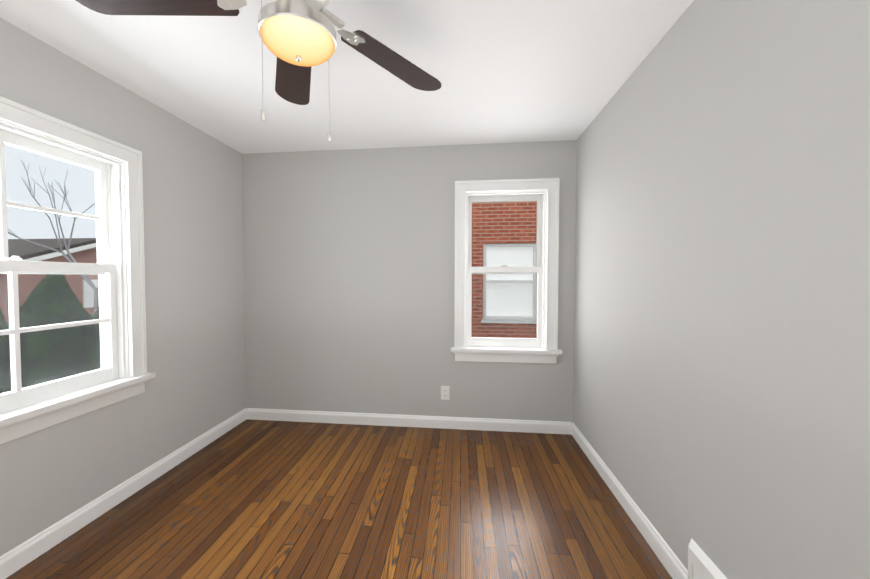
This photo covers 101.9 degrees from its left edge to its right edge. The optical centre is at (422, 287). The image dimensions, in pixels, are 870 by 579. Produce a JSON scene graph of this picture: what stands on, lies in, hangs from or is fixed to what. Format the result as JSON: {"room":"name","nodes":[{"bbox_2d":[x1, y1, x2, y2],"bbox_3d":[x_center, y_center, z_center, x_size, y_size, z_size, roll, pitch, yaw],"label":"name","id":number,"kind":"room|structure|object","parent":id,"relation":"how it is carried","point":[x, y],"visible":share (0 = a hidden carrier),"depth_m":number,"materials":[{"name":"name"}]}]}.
{"room":"empty bedroom","nodes":[
{"label":"empty bedroom","id":0,"kind":"room"},
{"bbox_2d":[0,18,245,555],"bbox_3d":[-1.898,0.053,1.358,0.160,2.400,4.040,0,2,6],"label":"wall","id":1,"kind":"structure","parent":0,"point":[195,387],"depth_m":2.27,"materials":[{"name":"grey paint"}]},
{"bbox_2d":[0,96,155,443],"bbox_3d":[-1.862,-0.074,1.602,0.258,1.470,1.210,0,2,6],"label":"window","id":2,"kind":"structure","parent":1,"relation":"in","point":[121,373],"depth_m":1.90,"materials":[{"name":"white paint"}]},
{"bbox_2d":[0,408,246,578],"bbox_3d":[-1.812,1.203,1.382,0.014,0.100,3.720,0,2,6],"label":"baseboard","id":3,"kind":"structure","parent":1,"relation":"attached to","point":[17,558],"depth_m":1.92,"materials":[{"name":"white paint"}]},
{"bbox_2d":[6,419,671,578],"bbox_3d":[-0.390,1.318,1.228,3.196,0.120,4.040,0,2,6],"label":"floor","id":4,"kind":"structure","parent":0,"point":[256,499],"depth_m":1.92,"materials":[{"name":"brown wood"}]},
{"bbox_2d":[0,0,693,153],"bbox_3d":[-0.390,-1.201,1.154,3.196,0.120,4.040,0,2,6],"label":"ceiling","id":5,"kind":"structure","parent":0,"point":[509,71],"depth_m":1.85,"materials":[{"name":"white paint"}]},
{"bbox_2d":[76,0,440,141],"bbox_3d":[-0.431,-0.818,1.111,1.349,0.643,1.342,0,2,6],"label":"ceiling fan","id":6,"kind":"object","parent":5,"relation":"hanging from","point":[298,38],"visible":1,"depth_m":1.15,"materials":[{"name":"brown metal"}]},
{"bbox_2d":[242,140,576,423],"bbox_3d":[-0.176,0.002,3.118,2.876,2.400,0.160,0,2,6],"label":"wall","id":7,"kind":"structure","parent":0,"point":[349,279],"depth_m":3.06,"materials":[{"name":"grey paint"}]},
{"bbox_2d":[246,408,571,434],"bbox_3d":[-0.186,1.154,3.065,2.848,0.100,0.014,0,2,6],"label":"baseboard","id":8,"kind":"structure","parent":7,"relation":"attached to","point":[508,425],"depth_m":3.05,"materials":[{"name":"white paint"}]},
{"bbox_2d":[441,386,449,399],"bbox_3d":[0.196,0.899,3.018,0.074,0.116,0.010,0,2,6],"label":"electrical outlet plate","id":9,"kind":"object","parent":7,"relation":"attached to","point":[445,392],"visible":1,"depth_m":3.02,"materials":[{"name":"white plastic"}]},
{"bbox_2d":[451,178,561,363],"bbox_3d":[0.700,-0.135,3.008,0.900,1.510,0.258,0,2,6],"label":"window","id":10,"kind":"structure","parent":7,"relation":"in","point":[542,347],"depth_m":2.96,"materials":[{"name":"white paint"}]},
{"bbox_2d":[573,0,869,578],"bbox_3d":[1.119,0.063,1.024,0.160,2.400,4.040,0,2,6],"label":"wall","id":11,"kind":"structure","parent":0,"point":[721,399],"depth_m":1.18,"materials":[{"name":"grey paint"}]},
{"bbox_2d":[572,422,687,578],"bbox_3d":[1.155,1.180,2.167,0.014,0.100,1.505,0,2,6],"label":"baseboard","id":12,"kind":"structure","parent":11,"relation":"attached to","point":[673,565],"depth_m":1.84,"materials":[{"name":"white paint"}]},
{"bbox_2d":[687,538,726,578],"bbox_3d":[1.043,1.133,1.237,0.031,0.250,0.365,0,2,6],"label":"air vent","id":13,"kind":"object","parent":11,"relation":"in","point":[705,566],"visible":1,"depth_m":1.33,"materials":[{"name":"white metal"}]},
{"label":"outside","id":14,"kind":"structure","parent":0,"visible":0},
{"bbox_3d":[-8.652,2.014,7.841,65.000,0.200,65.000,0,2,6],"label":"ground","id":15,"kind":"structure","parent":14,"visible":0},
{"bbox_2d":[0,238,98,321],"bbox_3d":[-18.886,-0.366,19.751,10.920,3.860,17.450,0,2,6],"label":"house","id":16,"kind":"structure","parent":15,"relation":"on","point":[84,256],"depth_m":14.31,"materials":[{"name":"brick"}]},
{"bbox_2d":[0,274,100,393],"bbox_3d":[-4.692,0.794,5.380,2.143,2.410,14.108,0,2,1],"label":"hedge","id":17,"kind":"object","parent":15,"relation":"on","point":[24,341],"depth_m":4.16,"materials":[{"name":"green plant"}]},
{"bbox_2d":[8,160,98,312],"bbox_3d":[-10.289,-0.901,10.567,4.560,5.472,3.316,0,2,6],"label":"bare tree","id":18,"kind":"object","parent":15,"relation":"on","point":[74,261],"depth_m":10.55,"materials":[{"name":"grey plant"}]},
{"bbox_2d":[471,201,536,337],"bbox_3d":[3.287,-1.540,8.794,9.500,6.850,6.030,0,2,6],"label":"neighbor house","id":19,"kind":"structure","parent":15,"relation":"on","point":[516,235],"depth_m":6.08,"materials":[{"name":"brick"}]}
]}

